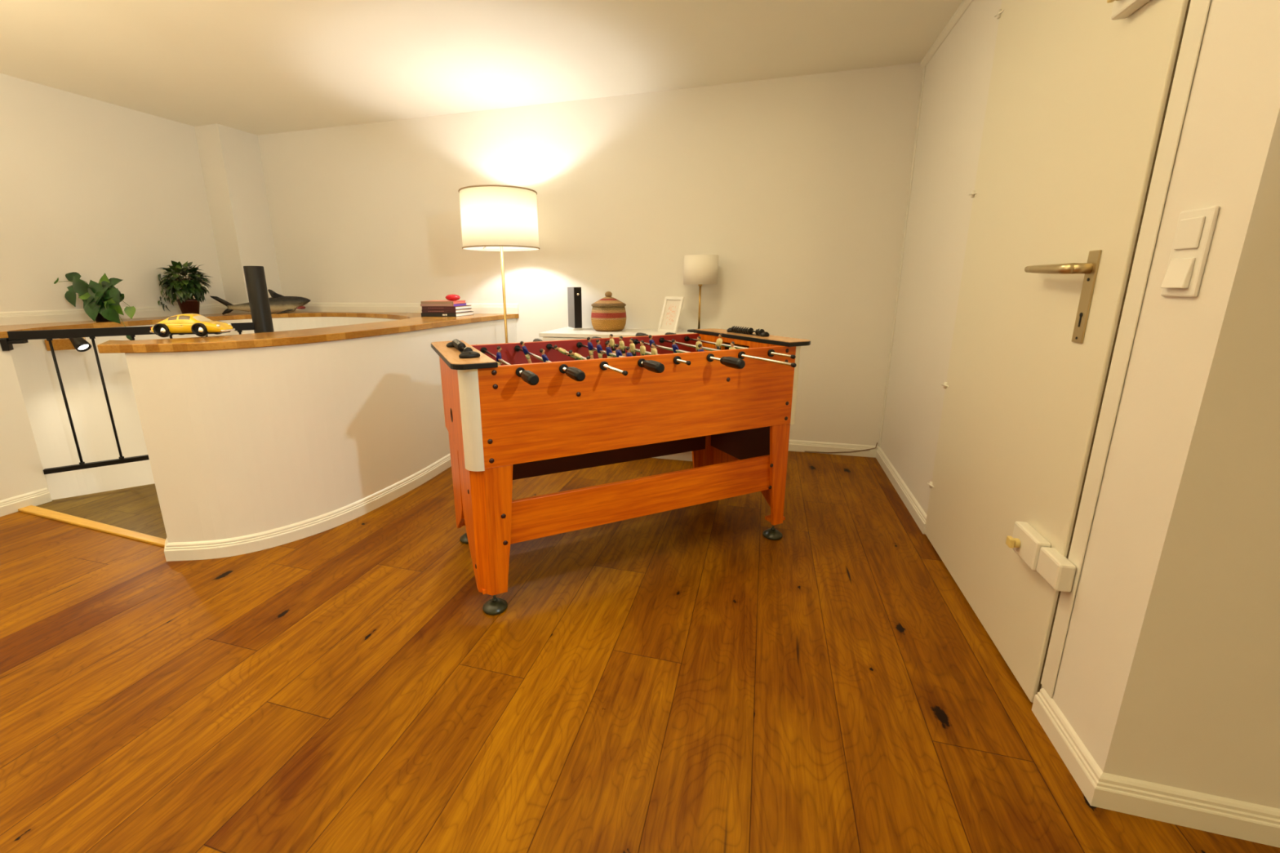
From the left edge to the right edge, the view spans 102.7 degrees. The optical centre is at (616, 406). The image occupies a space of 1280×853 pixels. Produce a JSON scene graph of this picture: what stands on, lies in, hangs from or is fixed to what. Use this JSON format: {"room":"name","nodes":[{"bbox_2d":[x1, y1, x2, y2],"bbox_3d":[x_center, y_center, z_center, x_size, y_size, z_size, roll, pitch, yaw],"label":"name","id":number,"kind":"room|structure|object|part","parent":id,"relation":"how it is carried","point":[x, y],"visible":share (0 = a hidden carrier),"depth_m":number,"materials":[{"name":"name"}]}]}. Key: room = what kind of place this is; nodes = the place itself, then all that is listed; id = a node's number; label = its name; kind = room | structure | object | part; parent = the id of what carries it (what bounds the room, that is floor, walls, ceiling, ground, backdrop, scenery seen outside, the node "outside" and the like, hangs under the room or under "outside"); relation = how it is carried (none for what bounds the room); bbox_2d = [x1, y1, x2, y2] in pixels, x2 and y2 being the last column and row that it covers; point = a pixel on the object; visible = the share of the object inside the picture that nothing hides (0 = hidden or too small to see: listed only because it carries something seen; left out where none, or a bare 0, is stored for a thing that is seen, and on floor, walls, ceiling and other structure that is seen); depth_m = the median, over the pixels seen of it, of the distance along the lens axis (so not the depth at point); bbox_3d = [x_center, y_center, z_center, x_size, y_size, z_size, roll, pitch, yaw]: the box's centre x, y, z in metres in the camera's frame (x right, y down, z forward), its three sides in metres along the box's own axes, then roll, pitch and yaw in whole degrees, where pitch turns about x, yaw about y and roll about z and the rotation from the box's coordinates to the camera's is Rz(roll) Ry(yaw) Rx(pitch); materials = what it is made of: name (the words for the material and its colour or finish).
{"room":"game room","nodes":[
{"label":"game room","id":0,"kind":"room"},
{"bbox_2d":[0,337,49,500],"bbox_3d":[-4.042,0.610,0.433,0.730,0.860,4.900,3,14,16],"label":"wall","id":1,"kind":"structure","parent":0,"point":[21,469],"depth_m":2.57,"materials":[{"name":"paint"}]},
{"bbox_2d":[0,487,52,516],"bbox_3d":[-3.681,1.014,0.419,0.018,0.075,4.892,3,14,16],"label":"baseboard","id":2,"kind":"structure","parent":1,"relation":"attached to","point":[10,505],"depth_m":2.61,"materials":[{"name":"beige paint"}]},
{"bbox_2d":[0,73,282,311],"bbox_3d":[-3.948,0.319,1.405,0.350,3.574,6.900,3,14,16],"label":"wall","id":3,"kind":"structure","parent":0,"point":[91,188],"depth_m":3.42,"materials":[{"name":"paint"}]},
{"bbox_2d":[0,302,519,325],"bbox_3d":[-2.525,-0.290,2.014,2.445,0.075,4.498,3,14,16],"label":"trim","id":4,"kind":"structure","parent":3,"relation":"attached to","point":[17,317],"depth_m":3.80,"materials":[{"name":"beige paint"}]},
{"bbox_2d":[6,316,397,500],"bbox_3d":[-2.408,0.487,3.716,1.949,2.160,1.315,-6,14,-22],"label":"wall","id":5,"kind":"structure","parent":0,"point":[34,366],"depth_m":3.02,"materials":[{"name":"paint"}]},
{"bbox_2d":[44,337,85,351],"bbox_3d":[-3.073,-0.349,2.854,0.150,0.062,0.070,-11,17,-37],"label":"wooden block","id":6,"kind":"object","parent":5,"relation":"attached to","point":[64,344],"visible":0.68,"depth_m":2.82,"materials":[{"name":"brown wood"}]},
{"bbox_2d":[60,337,91,351],"bbox_3d":[-3.035,-0.356,2.850,0.204,0.104,0.065,3,14,13],"label":"spotlight","id":7,"kind":"object","parent":5,"relation":"attached to","point":[80,344],"visible":0.73,"depth_m":2.82,"materials":[{"name":"black plastic"}]},
{"bbox_2d":[124,318,517,542],"bbox_3d":[-1.320,0.620,3.127,0.523,2.160,2.211,5,14,22],"label":"wall","id":8,"kind":"structure","parent":0,"point":[239,442],"depth_m":2.20,"materials":[{"name":"paint"}]},
{"bbox_2d":[17,505,165,546],"bbox_3d":[-2.452,0.567,2.406,1.260,0.012,0.053,5,14,20],"label":"trim","id":9,"kind":"structure","parent":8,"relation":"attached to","point":[31,509],"depth_m":2.41,"materials":[{"name":"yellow wood"}]},
{"bbox_2d":[0,311,519,353],"bbox_3d":[-2.524,-0.238,2.026,2.443,0.032,4.497,3,14,16],"label":"wooden ledge","id":10,"kind":"object","parent":8,"relation":"on","point":[406,322],"visible":0.91,"depth_m":2.57,"materials":[{"name":"brown wood"}]},
{"bbox_2d":[53,271,135,340],"bbox_3d":[-3.215,-0.617,3.184,0.510,0.427,0.168,0,13,2],"label":"potted plant","id":11,"kind":"object","parent":10,"relation":"on","point":[101,300],"visible":0.98,"depth_m":3.13,"materials":[{"name":"green plant"}]},
{"bbox_3d":[-3.211,-0.595,3.199,0.138,0.126,0.138,3,14,16],"label":"pot","id":12,"kind":"part","parent":11,"relation":"part of","materials":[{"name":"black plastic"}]},
{"bbox_2d":[157,260,212,314],"bbox_3d":[-3.113,-0.847,3.688,0.335,0.389,0.332,3,14,16],"label":"potted plant","id":13,"kind":"object","parent":10,"relation":"on","point":[192,287],"visible":0.99,"depth_m":3.64,"materials":[{"name":"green plant"}]},
{"bbox_3d":[-3.113,-0.718,3.724,0.136,0.122,0.136,3,14,16],"label":"pot","id":14,"kind":"part","parent":13,"relation":"part of","materials":[{"name":"red ceramic"}]},
{"bbox_2d":[150,313,235,337],"bbox_3d":[-1.845,-0.355,2.222,0.309,0.096,0.144,-2,13,-6],"label":"toy car","id":15,"kind":"object","parent":10,"relation":"on","point":[201,326],"visible":1,"depth_m":2.17,"materials":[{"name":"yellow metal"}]},
{"bbox_2d":[209,288,311,314],"bbox_3d":[-2.790,-0.825,4.022,0.660,0.188,0.232,-7,15,-24],"label":"toy shark","id":16,"kind":"object","parent":10,"relation":"on","point":[279,304],"visible":0.83,"depth_m":4.04,"materials":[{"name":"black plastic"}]},
{"bbox_2d":[421,311,473,316],"bbox_3d":[-1.193,-0.653,3.610,0.262,0.026,0.258,2,14,11],"label":"book","id":17,"kind":"object","parent":10,"relation":"on","point":[470,313],"visible":0.89,"depth_m":3.50,"materials":[{"name":"black paper"}]},
{"bbox_2d":[421,307,471,312],"bbox_3d":[-1.193,-0.673,3.593,0.250,0.022,0.243,2,14,10],"label":"book","id":18,"kind":"object","parent":17,"relation":"on","point":[463,309],"visible":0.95,"depth_m":3.48,"materials":[{"name":"red paper"}]},
{"bbox_2d":[422,305,471,309],"bbox_3d":[-1.191,-0.695,3.588,0.250,0.022,0.239,2,14,11],"label":"book","id":19,"kind":"object","parent":18,"relation":"on","point":[461,307],"visible":0.88,"depth_m":3.48,"materials":[{"name":"black paper"}]},
{"bbox_2d":[420,302,466,306],"bbox_3d":[-1.206,-0.710,3.569,0.238,0.016,0.218,1,14,7],"label":"book","id":20,"kind":"object","parent":19,"relation":"on","point":[462,304],"visible":0.88,"depth_m":3.47,"materials":[{"name":"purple paper"}]},
{"bbox_2d":[420,300,465,303],"bbox_3d":[-1.204,-0.725,3.557,0.236,0.018,0.198,2,14,8],"label":"book","id":21,"kind":"object","parent":20,"relation":"on","point":[428,301],"visible":1,"depth_m":3.47,"materials":[{"name":"red paper"}]},
{"bbox_2d":[445,293,460,301],"bbox_3d":[-1.131,-0.749,3.521,0.104,0.045,0.084,3,14,16],"label":"decorative piece","id":22,"kind":"object","parent":21,"relation":"on","point":[452,297],"visible":1,"depth_m":3.49,"materials":[{"name":"red plastic"}]},
{"bbox_2d":[164,453,451,561],"bbox_3d":[-1.179,0.391,2.973,0.399,0.075,2.247,8,16,31],"label":"baseboard","id":23,"kind":"structure","parent":8,"relation":"attached to","point":[224,548],"depth_m":2.28,"materials":[{"name":"beige paint"}]},
{"bbox_2d":[0,0,963,135],"bbox_3d":[-0.494,-1.256,0.005,7.700,0.100,6.900,3,14,16],"label":"ceiling","id":24,"kind":"structure","parent":0,"point":[255,67],"depth_m":2.60,"materials":[{"name":"paint"}]},
{"bbox_2d":[257,62,923,445],"bbox_3d":[-0.768,-0.306,3.951,5.152,3.574,0.100,3,14,16],"label":"wall","id":25,"kind":"structure","parent":0,"point":[798,186],"depth_m":3.36,"materials":[{"name":"paint"}]},
{"bbox_2d":[788,439,879,457],"bbox_3d":[0.473,0.221,3.647,2.542,0.075,0.018,3,14,16],"label":"baseboard","id":26,"kind":"structure","parent":25,"relation":"attached to","point":[801,446],"depth_m":3.37,"materials":[{"name":"beige paint"}]},
{"bbox_2d":[804,442,877,453],"bbox_3d":[1.466,0.270,3.352,0.438,0.097,0.012,3,14,14],"label":"cable","id":27,"kind":"object","parent":25,"relation":"attached to","point":[877,442],"visible":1,"depth_m":3.35,"materials":[{"name":"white plastic"}]},
{"bbox_2d":[878,66,925,447],"bbox_3d":[1.683,-0.794,3.038,0.006,2.168,0.032,3,14,16],"label":"trim","id":28,"kind":"structure","parent":25,"relation":"attached to","point":[924,68],"depth_m":3.00,"materials":[{"name":"beige paint"}]},
{"bbox_2d":[0,450,1279,852],"bbox_3d":[-0.161,1.065,0.409,6.805,0.060,6.798,3,14,16],"label":"floor","id":29,"kind":"structure","parent":0,"point":[690,679],"depth_m":1.42,"materials":[{"name":"brown wood"}]},
{"bbox_2d":[457,184,539,342],"bbox_3d":[-0.741,-0.535,3.408,0.491,1.672,0.491,3,14,16],"label":"floor lamp","id":30,"kind":"object","parent":29,"relation":"on","point":[495,217],"visible":0.85,"depth_m":3.06,"materials":[{"name":"white fabric"}]},
{"bbox_3d":[-0.745,-1.180,3.255,0.480,0.340,0.480,3,14,16],"label":"lamp shade","id":31,"kind":"part","parent":30,"relation":"part of","materials":[{"name":"white fabric"}]},
{"bbox_2d":[538,327,693,461],"bbox_3d":[0.094,-0.100,3.439,1.120,0.800,0.469,3,14,16],"label":"sideboard","id":32,"kind":"object","parent":29,"relation":"on","point":[561,334],"visible":0.12,"depth_m":3.28,"materials":[{"name":"white paint"}]},
{"bbox_3d":[-0.307,-0.098,3.345,0.356,0.695,0.017,3,14,16],"label":"door","id":33,"kind":"part","parent":32,"relation":"part of","materials":[{"name":"white paint"}]},
{"bbox_2d":[567,287,582,330],"bbox_3d":[-0.290,-0.670,3.501,0.070,0.285,0.164,-6,14,-21],"label":"router","id":34,"kind":"object","parent":32,"relation":"on","point":[574,294],"visible":1,"depth_m":3.44,"materials":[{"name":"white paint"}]},
{"bbox_3d":[-0.261,-0.660,3.428,0.050,0.265,0.003,-6,14,-21],"label":"panel","id":35,"kind":"part","parent":34,"relation":"part of","materials":[{"name":"black plastic"}]},
{"bbox_2d":[591,291,626,332],"bbox_3d":[-0.055,-0.629,3.386,0.236,0.257,0.236,3,14,16],"label":"basket","id":36,"kind":"object","parent":32,"relation":"on","point":[608,314],"visible":1,"depth_m":3.31,"materials":[{"name":"brown wicker"}]},
{"bbox_3d":[-0.055,-0.690,3.371,0.232,0.062,0.232,3,14,16],"label":"lid","id":37,"kind":"part","parent":36,"relation":"part of","materials":[{"name":"beige wicker"}]},
{"bbox_3d":[-0.056,-0.735,3.361,0.048,0.040,0.048,3,14,16],"label":"lid knob","id":38,"kind":"part","parent":36,"relation":"part of","materials":[{"name":"brown wicker"}]},
{"bbox_2d":[657,296,684,333],"bbox_3d":[0.345,-0.588,3.283,0.079,0.225,0.160,-12,17,-39],"label":"picture frame","id":39,"kind":"object","parent":32,"relation":"on","point":[673,306],"visible":0.94,"depth_m":3.28,"materials":[{"name":"white paint"}]},
{"bbox_2d":[661,299,680,329],"bbox_3d":[0.348,-0.587,3.286,0.003,0.196,0.122,11,3,-42],"label":"print","id":40,"kind":"object","parent":39,"relation":"attached to","point":[671,311],"depth_m":3.29},
{"bbox_2d":[683,254,718,332],"bbox_3d":[0.531,-0.716,3.267,0.214,0.474,0.214,3,14,16],"label":"table lamp","id":41,"kind":"object","parent":32,"relation":"on","point":[700,269],"visible":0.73,"depth_m":3.15,"materials":[{"name":"white fabric"}]},
{"bbox_3d":[0.531,-0.644,3.284,0.026,0.305,0.026,3,14,16],"label":"stem","id":42,"kind":"part","parent":41,"relation":"part of","materials":[{"name":"gold metal"}]},
{"bbox_3d":[0.530,-0.861,3.232,0.214,0.176,0.214,3,14,16],"label":"lamp shade","id":43,"kind":"part","parent":41,"relation":"part of","materials":[{"name":"beige fabric"}]},
{"bbox_2d":[431,325,810,615],"bbox_3d":[0.030,0.152,2.153,1.411,0.907,1.157,-6,15,-24],"label":"foosball table","id":44,"kind":"object","parent":29,"relation":"on","point":[727,398],"visible":1,"depth_m":1.85,"materials":[{"name":"orange wood"}]},
{"bbox_3d":[-0.707,-0.081,2.120,0.019,0.330,0.074,5,14,20],"label":"corner trim","id":45,"kind":"part","parent":44,"relation":"part of","materials":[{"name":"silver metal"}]},
{"bbox_3d":[-0.593,-0.021,1.850,0.018,0.324,0.538,-6,15,-24],"label":"panel","id":46,"kind":"part","parent":44,"relation":"part of","materials":[{"name":"orange wood"}]},
{"bbox_2d":[450,408,453,422],"bbox_3d":[-0.595,0.032,1.867,0.020,0.053,0.053,-6,15,-24],"label":"cup","id":47,"kind":"object","parent":44,"relation":"on","point":[451,411],"depth_m":1.87,"materials":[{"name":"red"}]},
{"bbox_3d":[-0.458,0.043,1.591,0.074,0.330,0.019,5,14,20],"label":"corner trim","id":48,"kind":"part","parent":44,"relation":"part of","materials":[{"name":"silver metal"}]},
{"bbox_3d":[-0.433,-0.173,1.880,0.011,0.011,0.925,-6,15,-24],"label":"steel rod","id":49,"kind":"part","parent":44,"relation":"part of","materials":[{"name":"silver metal"}]},
{"bbox_3d":[-0.260,-0.086,1.511,0.037,0.035,0.112,-6,15,-24],"label":"handle","id":50,"kind":"part","parent":44,"relation":"part of","materials":[{"name":"black plastic"}]},
{"bbox_3d":[-0.366,-0.297,2.402,0.037,0.035,0.112,-6,15,-24],"label":"handle","id":51,"kind":"part","parent":44,"relation":"part of","materials":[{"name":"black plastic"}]},
{"bbox_3d":[-0.304,-0.187,1.937,0.011,0.011,0.926,-6,15,-24],"label":"steel rod","id":52,"kind":"part","parent":44,"relation":"part of","materials":[{"name":"silver metal"}]},
{"bbox_3d":[-0.130,-0.100,1.568,0.037,0.035,0.112,-6,15,-24],"label":"handle","id":53,"kind":"part","parent":44,"relation":"part of","materials":[{"name":"black plastic"}]},
{"bbox_3d":[-0.172,-0.200,1.990,0.011,0.011,0.939,-6,15,-24],"label":"steel rod","id":54,"kind":"part","parent":44,"relation":"part of","materials":[{"name":"silver metal"}]},
{"bbox_3d":[-0.112,-0.153,2.396,1.259,0.324,0.018,-6,15,-24],"label":"panel","id":55,"kind":"part","parent":44,"relation":"part of","materials":[{"name":"orange wood"}]},
{"bbox_3d":[-0.048,-0.217,2.058,0.011,0.011,0.894,-6,15,-24],"label":"steel rod","id":56,"kind":"part","parent":44,"relation":"part of","materials":[{"name":"silver metal"}]},
{"bbox_3d":[0.146,-0.024,1.847,1.259,0.324,0.018,-6,15,-24],"label":"panel","id":57,"kind":"part","parent":44,"relation":"part of","materials":[{"name":"orange wood"}]},
{"bbox_3d":[0.134,-0.364,2.671,0.037,0.035,0.112,-6,15,-24],"label":"handle","id":58,"kind":"part","parent":44,"relation":"part of","materials":[{"name":"black plastic"}]},
{"bbox_3d":[0.076,-0.235,2.129,0.011,0.011,0.815,-6,15,-24],"label":"steel rod","id":59,"kind":"part","parent":44,"relation":"part of","materials":[{"name":"silver metal"}]},
{"bbox_3d":[0.119,-0.134,1.704,0.037,0.035,0.112,-6,15,-24],"label":"handle","id":60,"kind":"part","parent":44,"relation":"part of","materials":[{"name":"black plastic"}]},
{"bbox_3d":[0.289,-0.366,2.674,0.037,0.035,0.112,-6,15,-24],"label":"handle","id":61,"kind":"part","parent":44,"relation":"part of","materials":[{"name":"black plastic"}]},
{"bbox_3d":[0.218,-0.243,2.160,0.011,0.011,0.964,-6,15,-24],"label":"steel rod","id":62,"kind":"part","parent":44,"relation":"part of","materials":[{"name":"silver metal"}]},
{"bbox_3d":[0.360,-0.251,2.191,0.011,0.011,1.093,-6,15,-24],"label":"steel rod","id":63,"kind":"part","parent":44,"relation":"part of","materials":[{"name":"silver metal"}]},
{"bbox_3d":[0.399,-0.152,1.774,0.037,0.035,0.112,-6,15,-24],"label":"handle","id":64,"kind":"part","parent":44,"relation":"part of","materials":[{"name":"black plastic"}]},
{"bbox_3d":[0.627,-0.157,2.392,0.018,0.324,0.538,-6,15,-24],"label":"panel","id":65,"kind":"part","parent":44,"relation":"part of","materials":[{"name":"orange wood"}]},
{"bbox_3d":[0.470,-0.276,2.289,0.011,0.011,0.878,-6,15,-24],"label":"steel rod","id":66,"kind":"part","parent":44,"relation":"part of","materials":[{"name":"silver metal"}]},
{"bbox_3d":[0.741,-0.091,2.124,0.019,0.330,0.074,5,14,20],"label":"corner trim","id":67,"kind":"part","parent":44,"relation":"part of","materials":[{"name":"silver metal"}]},
{"bbox_2d":[880,0,1279,808],"bbox_3d":[2.588,-0.437,1.610,2.548,2.274,2.360,3,14,16],"label":"wall","id":68,"kind":"structure","parent":0,"point":[1168,674],"depth_m":1.00,"materials":[{"name":"paint"}]},
{"bbox_2d":[875,446,926,534],"bbox_3d":[1.536,0.416,2.801,0.018,0.075,1.098,3,14,16],"label":"baseboard","id":69,"kind":"structure","parent":68,"relation":"attached to","point":[916,511],"depth_m":2.66,"materials":[{"name":"beige paint"}]},
{"bbox_2d":[920,0,973,67],"bbox_3d":[1.347,-1.603,1.697,0.022,0.030,2.360,3,14,16],"label":"trim","id":70,"kind":"structure","parent":68,"relation":"attached to","point":[965,4],"depth_m":2.41,"materials":[{"name":"beige paint"}]},
{"bbox_2d":[924,0,1210,702],"bbox_3d":[1.208,-0.355,1.572,0.071,2.132,1.075,3,14,16],"label":"door","id":71,"kind":"structure","parent":68,"relation":"in","point":[1087,100],"depth_m":1.38,"materials":[{"name":"beige paint"}]},
{"bbox_3d":[1.096,0.377,1.414,0.026,0.027,0.026,3,14,16],"label":"knob","id":72,"kind":"part","parent":71,"relation":"part of","materials":[{"name":"gold metal"}]},
{"bbox_3d":[1.117,-0.355,1.327,0.029,0.026,0.235,3,14,16],"label":"lever","id":73,"kind":"part","parent":71,"relation":"part of","materials":[{"name":"gold metal"}]},
{"bbox_3d":[1.127,-0.262,1.228,0.005,0.217,0.043,3,14,16],"label":"plate","id":74,"kind":"part","parent":71,"relation":"part of","materials":[{"name":"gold metal"}]},
{"bbox_3d":[1.089,-0.898,1.110,0.026,0.027,0.026,3,14,16],"label":"knob","id":75,"kind":"part","parent":71,"relation":"part of","materials":[{"name":"gold metal"}]},
{"bbox_3d":[1.241,-0.386,1.555,0.004,2.064,1.075,3,14,16],"label":"frame","id":76,"kind":"part","parent":71,"relation":"part of","materials":[{"name":"beige paint"}]},
{"bbox_2d":[1031,688,1279,848],"bbox_3d":[2.243,0.868,0.885,2.466,0.075,0.265,3,14,16],"label":"baseboard","id":77,"kind":"structure","parent":68,"relation":"attached to","point":[1240,820],"depth_m":1.07,"materials":[{"name":"beige paint"}]},
{"bbox_2d":[1160,205,1219,297],"bbox_3d":[1.059,-0.285,0.953,0.019,0.158,0.086,3,14,16],"label":"light switch","id":78,"kind":"object","parent":68,"relation":"attached to","point":[1195,228],"visible":1,"depth_m":0.94,"materials":[{"name":"white paint"}]},
{"bbox_3d":[-2.239,1.631,3.676,2.700,0.050,2.300,3,14,16],"label":"floor","id":79,"kind":"structure","parent":0,"visible":0},
{"bbox_2d":[243,266,274,333],"bbox_3d":[-2.138,0.398,3.307,0.100,2.519,0.100,3,14,16],"label":"speaker","id":80,"kind":"object","parent":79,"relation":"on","point":[255,276],"visible":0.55,"depth_m":3.03,"materials":[{"name":"black paint"}]},
{"bbox_2d":[0,322,254,474],"bbox_3d":[-2.596,-0.070,2.866,1.028,0.746,0.055,-9,16,-32],"label":"stair railing","id":81,"kind":"object","parent":80,"relation":"attached to","point":[19,336],"visible":0.64,"depth_m":2.71,"materials":[{"name":"black metal"}]},
{"bbox_3d":[-2.592,0.278,2.960,1.012,0.026,0.024,-9,16,-32],"label":"rail","id":82,"kind":"part","parent":81,"relation":"part of","materials":[{"name":"black metal"}]},
{"bbox_3d":[-2.592,-0.414,2.797,1.004,0.044,0.024,-9,16,-32],"label":"handrail","id":83,"kind":"part","parent":81,"relation":"part of","materials":[{"name":"black metal"}]}
]}

